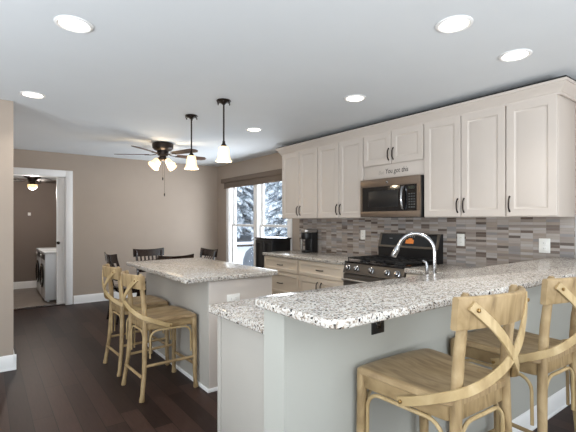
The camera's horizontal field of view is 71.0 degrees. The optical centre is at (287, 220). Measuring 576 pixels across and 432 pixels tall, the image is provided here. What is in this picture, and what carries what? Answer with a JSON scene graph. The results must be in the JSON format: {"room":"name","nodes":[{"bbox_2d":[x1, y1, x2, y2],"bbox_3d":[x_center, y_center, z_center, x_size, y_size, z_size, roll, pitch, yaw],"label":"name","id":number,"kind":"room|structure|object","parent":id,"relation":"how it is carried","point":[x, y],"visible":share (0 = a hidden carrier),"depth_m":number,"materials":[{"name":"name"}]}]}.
{"room":"kitchen","nodes":[
{"label":"kitchen","id":0,"kind":"room"},
{"bbox_2d":[0,99,12,356],"bbox_3d":[-4.651,0.130,3.883,3.200,2.440,2.910,0,0,-37],"label":"wall","id":1,"kind":"structure","parent":0,"point":[6,106],"depth_m":3.65,"materials":[{"name":"beige paint"}]},
{"bbox_2d":[0,354,15,371],"bbox_3d":[-3.765,1.282,2.717,3.222,0.135,0.020,0,0,-37],"label":"baseboard","id":2,"kind":"structure","parent":1,"relation":"attached to","point":[6,362],"depth_m":3.64,"materials":[{"name":"white paint"}]},
{"bbox_2d":[13,348,15,369],"bbox_3d":[-3.352,1.282,4.835,0.020,0.135,2.922,0,0,-37],"label":"baseboard","id":3,"kind":"structure","parent":1,"relation":"attached to","point":[13,348],"depth_m":3.67,"materials":[{"name":"white paint"}]},
{"bbox_2d":[13,178,55,281],"bbox_3d":[-5.087,0.210,8.308,3.000,2.280,0.100,0,0,-37],"label":"wall","id":4,"kind":"structure","parent":0,"point":[37,230],"depth_m":8.16,"materials":[{"name":"paint"}]},
{"bbox_2d":[13,281,36,288],"bbox_3d":[-5.051,1.280,8.260,2.800,0.140,0.020,0,0,-37],"label":"baseboard","id":5,"kind":"structure","parent":4,"relation":"attached to","point":[25,284],"depth_m":8.09,"materials":[{"name":"white paint"}]},
{"bbox_2d":[13,175,55,179],"bbox_3d":[-4.404,-0.890,7.395,3.000,0.080,2.180,0,0,-37],"label":"ceiling","id":6,"kind":"structure","parent":0,"point":[14,176],"depth_m":7.89,"materials":[{"name":"paint"}]},
{"bbox_2d":[13,176,55,189],"bbox_3d":[-4.404,-0.695,7.024,1.034,0.310,1.057,0,0,-37],"label":"ceiling fan","id":7,"kind":"object","parent":6,"relation":"hanging from","point":[32,180],"visible":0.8,"depth_m":6.93,"materials":[{"name":"brown metal"}]},
{"bbox_2d":[13,149,217,303],"bbox_3d":[-4.088,0.130,6.196,6.870,2.440,0.120,0,0,-37],"label":"wall","id":8,"kind":"structure","parent":0,"point":[120,205],"depth_m":7.08,"materials":[{"name":"beige paint"}]},
{"bbox_2d":[13,304,65,310],"bbox_3d":[-3.916,1.344,6.324,0.760,0.012,0.120,0,0,-37],"label":"trim","id":9,"kind":"structure","parent":8,"relation":"attached to","point":[50,305],"depth_m":6.32,"materials":[{"name":"brown wood"}]},
{"bbox_2d":[13,167,72,304],"bbox_3d":[-3.891,0.270,6.330,0.903,2.160,0.140,0,0,-37],"label":"trim","id":10,"kind":"structure","parent":8,"relation":"attached to","point":[68,175],"depth_m":6.50,"materials":[{"name":"white paint"}]},
{"bbox_2d":[56,177,64,303],"bbox_3d":[-3.651,0.318,6.488,0.120,2.035,0.095,0,0,-37],"label":"door","id":11,"kind":"structure","parent":8,"relation":"in","point":[60,182],"depth_m":6.50,"materials":[{"name":"white paint"}]},
{"bbox_2d":[74,292,136,303],"bbox_3d":[-2.444,1.282,7.337,2.590,0.135,0.020,0,0,-37],"label":"baseboard","id":12,"kind":"structure","parent":8,"relation":"attached to","point":[87,298],"depth_m":6.72,"materials":[{"name":"white paint"}]},
{"bbox_2d":[0,287,574,431],"bbox_3d":[-1.655,1.390,2.840,6.990,0.080,12.770,0,0,-37],"label":"floor","id":13,"kind":"structure","parent":0,"point":[60,381],"depth_m":3.32,"materials":[{"name":"brown wood"}]},
{"bbox_2d":[36,247,55,293],"bbox_3d":[-4.386,0.934,7.696,0.690,0.832,0.680,0,0,-37],"label":"dryer","id":14,"kind":"object","parent":13,"relation":"on","point":[38,262],"visible":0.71,"depth_m":7.38,"materials":[{"name":"white metal"}]},
{"bbox_2d":[40,250,55,301],"bbox_3d":[-3.961,0.934,7.127,0.690,0.832,0.680,0,0,-37],"label":"washer","id":15,"kind":"object","parent":13,"relation":"on","point":[48,257],"visible":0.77,"depth_m":6.73,"materials":[{"name":"white metal"}]},
{"bbox_2d":[104,252,145,324],"bbox_3d":[-2.202,0.890,5.542,0.531,0.926,0.480,0,0,-41],"label":"dining chair","id":16,"kind":"object","parent":13,"relation":"on","point":[110,259],"visible":0.37,"depth_m":5.38,"materials":[{"name":"brown wood"}]},
{"bbox_2d":[102,264,169,376],"bbox_3d":[-1.454,0.877,3.798,0.530,0.951,0.461,0,0,-40],"label":"counter stool","id":17,"kind":"object","parent":13,"relation":"on","point":[115,305],"visible":0.7,"depth_m":3.70,"materials":[{"name":"brown wood"}]},
{"bbox_2d":[133,248,163,295],"bbox_3d":[-2.055,0.890,6.174,0.480,0.926,0.531,0,0,-37],"label":"dining chair","id":18,"kind":"object","parent":13,"relation":"on","point":[156,252],"visible":0.23,"depth_m":6.33,"materials":[{"name":"brown wood"}]},
{"bbox_2d":[120,270,197,402],"bbox_3d":[-1.074,0.877,3.293,0.530,0.951,0.461,0,0,-40],"label":"counter stool","id":19,"kind":"object","parent":13,"relation":"on","point":[173,317],"visible":1,"depth_m":3.21,"materials":[{"name":"brown wood"}]},
{"bbox_2d":[157,254,193,259],"bbox_3d":[-1.563,0.890,5.317,0.480,0.926,0.531,0,0,-39],"label":"dining chair","id":20,"kind":"object","parent":13,"relation":"on","point":[189,255],"visible":0.06,"depth_m":5.09,"materials":[{"name":"brown wood"}]},
{"bbox_2d":[146,272,271,392],"bbox_3d":[-0.824,0.912,3.984,0.665,0.875,1.551,0,0,-37],"label":"kitchen island","id":21,"kind":"object","parent":13,"relation":"on","point":[196,298],"visible":0.37,"depth_m":3.37,"materials":[{"name":"beige paint"}]},
{"bbox_2d":[126,257,277,283],"bbox_3d":[-0.907,0.455,3.932,0.865,0.039,1.615,0,0,-37],"label":"island countertop","id":22,"kind":"structure","parent":21,"relation":"on","point":[184,270],"depth_m":3.62,"materials":[{"name":"stone"}]},
{"bbox_2d":[227,293,239,301],"bbox_3d":[-0.445,0.635,3.301,0.118,0.075,0.008,0,0,-37],"label":"outlet","id":23,"kind":"object","parent":21,"relation":"attached to","point":[232,297],"visible":0.88,"depth_m":3.30,"materials":[{"name":"white plastic"}]},
{"bbox_2d":[200,248,217,259],"bbox_3d":[-1.402,0.890,6.161,0.531,0.926,0.480,0,0,-42],"label":"dining chair","id":24,"kind":"object","parent":13,"relation":"on","point":[205,252],"visible":0.23,"depth_m":6.33,"materials":[{"name":"brown wood"}]},
{"bbox_2d":[217,316,263,431],"bbox_3d":[0.662,0.912,2.515,2.148,0.875,0.651,0,0,-37],"label":"base cabinet","id":25,"kind":"object","parent":13,"relation":"on","point":[240,349],"visible":0.05,"depth_m":1.93,"materials":[{"name":"beige paint"}]},
{"bbox_2d":[209,264,477,334],"bbox_3d":[0.773,0.453,2.838,2.797,0.042,1.039,0,0,-37],"label":"countertop","id":26,"kind":"structure","parent":25,"relation":"on","point":[244,313],"depth_m":1.99,"materials":[{"name":"stone"}]},
{"bbox_2d":[391,232,435,274],"bbox_3d":[0.758,0.249,2.438,0.292,0.366,0.085,0,0,31],"label":"faucet","id":27,"kind":"object","parent":26,"relation":"on","point":[396,249],"visible":0.73,"depth_m":2.41,"materials":[{"name":"silver metal"}]},
{"bbox_2d":[255,237,290,267],"bbox_3d":[-0.244,0.801,6.203,0.373,1.097,0.500,0,0,-37],"label":"fish tank","id":28,"kind":"object","parent":13,"relation":"on","point":[263,244],"visible":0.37,"depth_m":6.08,"materials":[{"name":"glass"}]},
{"bbox_2d":[264,255,298,294],"bbox_3d":[0.134,0.912,5.481,0.655,0.875,0.760,0,0,-37],"label":"base cabinet","id":29,"kind":"object","parent":13,"relation":"on","point":[287,279],"visible":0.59,"depth_m":5.24,"materials":[{"name":"beige paint"}]},
{"bbox_2d":[299,260,343,290],"bbox_3d":[0.604,0.912,4.853,0.655,0.875,0.801,0,0,-37],"label":"base cabinet","id":30,"kind":"object","parent":13,"relation":"on","point":[312,274],"visible":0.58,"depth_m":4.69,"materials":[{"name":"beige paint"}]},
{"bbox_2d":[262,250,358,264],"bbox_3d":[0.372,0.455,5.175,0.643,0.039,1.595,0,0,-37],"label":"countertop","id":31,"kind":"structure","parent":30,"relation":"on","point":[340,259],"depth_m":5.06,"materials":[{"name":"stone"}]},
{"bbox_2d":[300,229,316,252],"bbox_3d":[0.286,0.275,5.614,0.220,0.321,0.158,0,0,-37],"label":"coffee maker","id":32,"kind":"object","parent":31,"relation":"on","point":[310,235],"visible":1,"depth_m":5.57,"materials":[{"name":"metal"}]},
{"bbox_2d":[341,233,442,284],"bbox_3d":[1.062,0.742,4.200,0.704,1.217,0.780,0,0,-37],"label":"range","id":33,"kind":"object","parent":13,"relation":"on","point":[414,249],"visible":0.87,"depth_m":4.17,"materials":[{"name":"metal"}]},
{"bbox_2d":[345,260,437,268],"bbox_3d":[1.058,0.436,4.197,0.540,0.017,0.780,0,0,-37],"label":"cooktop","id":34,"kind":"object","parent":33,"relation":"in","point":[358,263],"depth_m":4.04,"materials":[{"name":"black metal"}]},
{"bbox_2d":[406,273,419,276],"bbox_3d":[1.631,0.912,3.480,0.655,0.875,1.038,0,0,-37],"label":"base cabinet","id":35,"kind":"object","parent":13,"relation":"on","point":[407,274],"visible":0.02,"depth_m":3.67,"materials":[{"name":"beige paint"}]},
{"bbox_2d":[356,284,529,431],"bbox_3d":[0.595,0.792,1.538,0.461,1.121,0.530,0,0,-34],"label":"bar stool","id":36,"kind":"object","parent":13,"relation":"on","point":[443,386],"visible":1,"depth_m":1.41,"materials":[{"name":"brown wood"}]},
{"bbox_2d":[450,276,575,431],"bbox_3d":[1.132,0.792,1.936,0.461,1.121,0.530,0,0,-34],"label":"bar stool","id":37,"kind":"object","parent":13,"relation":"on","point":[540,355],"visible":0.74,"depth_m":1.75,"materials":[{"name":"brown wood"}]},
{"bbox_2d":[0,0,575,166],"bbox_3d":[-1.002,-1.140,1.967,6.990,0.100,10.590,0,0,-37],"label":"ceiling","id":38,"kind":"structure","parent":0,"point":[286,69],"depth_m":2.83,"materials":[{"name":"paint"}]},
{"bbox_2d":[19,91,45,98],"bbox_3d":[-2.198,-1.085,3.481,0.196,0.009,0.196,0,0,-37],"label":"recessed light","id":39,"kind":"object","parent":38,"relation":"in","point":[30,94],"visible":1,"depth_m":3.46,"materials":[{"name":"white paint"}]},
{"bbox_2d":[54,15,93,32],"bbox_3d":[-1.184,-1.085,2.235,0.196,0.009,0.196,0,0,-37],"label":"recessed light","id":40,"kind":"object","parent":38,"relation":"in","point":[66,22],"visible":1,"depth_m":2.23,"materials":[{"name":"white paint"}]},
{"bbox_2d":[114,141,205,195],"bbox_3d":[-1.714,-0.717,5.682,1.222,0.747,1.269,0,0,-37],"label":"ceiling fan","id":41,"kind":"object","parent":38,"relation":"hanging from","point":[162,148],"visible":1,"depth_m":5.56,"materials":[{"name":"brown metal"}]},
{"bbox_2d":[184,114,197,169],"bbox_3d":[-0.997,-0.814,4.174,0.148,0.552,0.148,0,0,-37],"label":"pendant light","id":42,"kind":"object","parent":38,"relation":"hanging from","point":[191,164],"visible":1,"depth_m":4.14,"materials":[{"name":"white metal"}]},
{"bbox_2d":[216,98,231,162],"bbox_3d":[-0.580,-0.814,3.649,0.148,0.552,0.148,0,0,-37],"label":"pendant light","id":43,"kind":"object","parent":38,"relation":"hanging from","point":[223,151],"visible":1,"depth_m":3.62,"materials":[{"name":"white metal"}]},
{"bbox_2d":[246,127,261,131],"bbox_3d":[-0.404,-1.085,4.802,0.196,0.009,0.196,0,0,-37],"label":"recessed light","id":44,"kind":"object","parent":38,"relation":"in","point":[252,129],"visible":1,"depth_m":4.79,"materials":[{"name":"white paint"}]},
{"bbox_2d":[344,95,365,101],"bbox_3d":[0.594,-1.085,3.580,0.196,0.009,0.196,0,0,-37],"label":"recessed light","id":45,"kind":"object","parent":38,"relation":"in","point":[351,98],"visible":1,"depth_m":3.58,"materials":[{"name":"white paint"}]},
{"bbox_2d":[435,15,472,32],"bbox_3d":[0.919,-1.085,2.235,0.196,0.009,0.196,0,0,-37],"label":"recessed light","id":46,"kind":"object","parent":38,"relation":"in","point":[457,23],"visible":1,"depth_m":2.23,"materials":[{"name":"white paint"}]},
{"bbox_2d":[498,49,531,61],"bbox_3d":[1.491,-1.085,2.652,0.196,0.009,0.196,0,0,-37],"label":"recessed light","id":47,"kind":"object","parent":38,"relation":"in","point":[518,54],"visible":1,"depth_m":2.65,"materials":[{"name":"white paint"}]},
{"bbox_2d":[218,102,575,261],"bbox_3d":[1.741,0.130,4.017,0.140,2.440,10.350,0,0,-37],"label":"wall","id":48,"kind":"structure","parent":0,"point":[270,162],"depth_m":7.35,"materials":[{"name":"beige paint"}]},
{"bbox_2d":[221,169,281,188],"bbox_3d":[-0.616,-0.711,6.974,0.094,0.188,2.150,0,0,-37],"label":"window shade","id":49,"kind":"object","parent":48,"relation":"attached to","point":[271,176],"visible":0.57,"depth_m":6.88,"materials":[{"name":"beige fabric"}]},
{"bbox_2d":[226,183,291,266],"bbox_3d":[-0.521,0.090,7.002,0.190,1.780,2.120,0,0,-37],"label":"window","id":50,"kind":"structure","parent":48,"relation":"in","point":[258,225],"depth_m":7.02,"materials":[{"name":"white paint"}]},
{"bbox_2d":[282,148,335,218],"bbox_3d":[0.272,-0.491,5.551,0.378,0.917,0.770,0,0,-37],"label":"upper cabinet","id":51,"kind":"object","parent":48,"relation":"attached to","point":[299,169],"visible":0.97,"depth_m":5.42,"materials":[{"name":"beige paint"}]},
{"bbox_2d":[275,75,575,155],"bbox_3d":[1.068,-0.991,4.460,0.408,0.111,3.626,0,0,-37],"label":"crown molding","id":52,"kind":"structure","parent":51,"relation":"attached to","point":[565,86],"depth_m":3.62,"materials":[{"name":"beige paint"}]},
{"bbox_2d":[318,138,369,218],"bbox_3d":[0.736,-0.491,4.930,0.378,0.917,0.771,0,0,-37],"label":"upper cabinet","id":53,"kind":"object","parent":48,"relation":"attached to","point":[340,165],"visible":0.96,"depth_m":4.81,"materials":[{"name":"beige paint"}]},
{"bbox_2d":[363,124,423,179],"bbox_3d":[1.202,-0.700,4.306,0.378,0.500,0.779,0,0,-37],"label":"upper cabinet","id":54,"kind":"object","parent":48,"relation":"attached to","point":[403,148],"visible":0.89,"depth_m":4.17,"materials":[{"name":"beige paint"}]},
{"bbox_2d":[360,174,423,217],"bbox_3d":[1.168,-0.242,4.281,0.439,0.410,0.768,0,0,-37],"label":"microwave","id":55,"kind":"object","parent":54,"relation":"attached to","point":[402,196],"visible":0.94,"depth_m":4.13,"materials":[{"name":"metal"}]},
{"bbox_2d":[379,168,407,174],"bbox_3d":[1.094,-0.519,4.213,0.001,0.067,0.383,0,0,-37],"label":"lettering","id":56,"kind":"object","parent":54,"relation":"attached to","point":[402,168],"depth_m":4.20,"materials":[{"name":"black plastic"}]},
{"bbox_2d":[299,217,574,266],"bbox_3d":[1.221,0.200,4.587,0.012,0.500,3.495,0,0,-37],"label":"backsplash","id":57,"kind":"structure","parent":48,"relation":"attached to","point":[489,241],"depth_m":3.88,"materials":[{"name":"tile"}]},
{"bbox_2d":[361,230,364,239],"bbox_3d":[0.921,0.170,4.971,0.008,0.118,0.075,0,0,-37],"label":"outlet","id":58,"kind":"object","parent":57,"relation":"attached to","point":[362,231],"visible":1,"depth_m":4.96,"materials":[{"name":"white plastic"}]},
{"bbox_2d":[457,234,464,245],"bbox_3d":[1.687,0.185,3.946,0.008,0.118,0.075,0,0,-37],"label":"outlet","id":59,"kind":"object","parent":57,"relation":"attached to","point":[460,237],"visible":1,"depth_m":3.94,"materials":[{"name":"white plastic"}]},
{"bbox_2d":[539,238,549,252],"bbox_3d":[2.129,0.205,3.354,0.008,0.120,0.085,0,0,-37],"label":"outlet","id":60,"kind":"object","parent":57,"relation":"attached to","point":[544,244],"visible":1,"depth_m":3.35,"materials":[{"name":"white plastic"}]},
{"bbox_2d":[424,106,506,217],"bbox_3d":[1.666,-0.491,3.685,0.378,0.917,0.764,0,0,-37],"label":"upper cabinet","id":61,"kind":"object","parent":48,"relation":"attached to","point":[465,156],"visible":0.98,"depth_m":3.55,"materials":[{"name":"beige paint"}]},
{"bbox_2d":[507,95,574,216],"bbox_3d":[2.008,-0.491,3.228,0.378,0.917,0.370,0,0,-37],"label":"upper cabinet","id":62,"kind":"object","parent":48,"relation":"attached to","point":[541,131],"visible":0.96,"depth_m":3.10,"materials":[{"name":"beige paint"}]},
{"bbox_2d":[575,215,575,257],"bbox_3d":[2.270,0.200,3.181,0.014,0.500,0.013,0,0,-37],"label":"trim","id":63,"kind":"structure","parent":48,"relation":"attached to","point":[575,215],"depth_m":3.18,"materials":[{"name":"metal"}]},
{"bbox_2d":[264,285,571,431],"bbox_3d":[1.101,0.836,2.352,2.880,1.029,0.130,0,0,-37],"label":"wall","id":64,"kind":"structure","parent":0,"point":[310,371],"depth_m":1.62,"materials":[{"name":"beige paint"}]},
{"bbox_2d":[371,320,383,334],"bbox_3d":[0.386,0.425,1.732,0.078,0.115,0.008,0,0,-37],"label":"outlet","id":65,"kind":"object","parent":64,"relation":"attached to","point":[377,327],"visible":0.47,"depth_m":1.72,"materials":[{"name":"black plastic"}]},
{"bbox_2d":[376,321,380,328],"bbox_3d":[0.387,0.446,1.730,0.032,0.030,0.004,0,0,-37],"label":"receptacle","id":66,"kind":"object","parent":65,"relation":"attached to","point":[378,324],"depth_m":1.73,"materials":[{"name":"plastic"}]},
{"bbox_2d":[255,257,575,328],"bbox_3d":[1.166,0.305,2.223,2.930,0.030,0.465,0,0,-37],"label":"countertop","id":67,"kind":"structure","parent":64,"relation":"on","point":[352,305],"depth_m":1.62,"materials":[{"name":"stone"}]},
{"bbox_2d":[512,384,570,431],"bbox_3d":[1.138,1.285,2.286,2.900,0.130,0.020,0,0,-37],"label":"baseboard","id":68,"kind":"structure","parent":64,"relation":"attached to","point":[557,401],"depth_m":2.78,"materials":[{"name":"white paint"}]},
{"label":"outside","id":69,"kind":"structure","parent":0,"visible":0},
{"bbox_2d":[236,234,252,264],"bbox_3d":[12.857,0.750,36.272,55.970,1.900,91.207,0,0,-37],"label":"snow","id":70,"kind":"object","parent":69,"point":[240,251],"depth_m":15.40,"materials":[{"name":"white snow"}]},
{"bbox_2d":[236,242,252,246],"bbox_3d":[-0.829,1.125,10.879,3.100,1.150,0.100,0,0,-37],"label":"deck railing","id":71,"kind":"object","parent":70,"relation":"on","point":[238,244],"visible":0.02,"depth_m":10.58,"materials":[{"name":"white wood"}]},
{"bbox_2d":[243,248,252,265],"bbox_3d":[-0.750,1.145,9.056,0.612,1.110,0.493,0,0,-37],"label":"covered grill","id":72,"kind":"object","parent":70,"relation":"on","point":[248,257],"visible":0.19,"depth_m":8.85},
{"bbox_2d":[236,185,265,237],"bbox_3d":[-2.397,-2.700,17.601,3.773,7.299,3.739,0,0,-37],"label":"spruce tree","id":73,"kind":"object","parent":70,"relation":"on","point":[244,193],"visible":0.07,"depth_m":16.66,"materials":[{"name":"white plant"}]},
{"bbox_2d":[250,181,286,247],"bbox_3d":[0.384,-3.235,15.523,3.417,8.812,3.528,0,0,9],"label":"spruce tree","id":74,"kind":"object","parent":70,"relation":"on","point":[273,196],"visible":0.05,"depth_m":14.83,"materials":[{"name":"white plant"}]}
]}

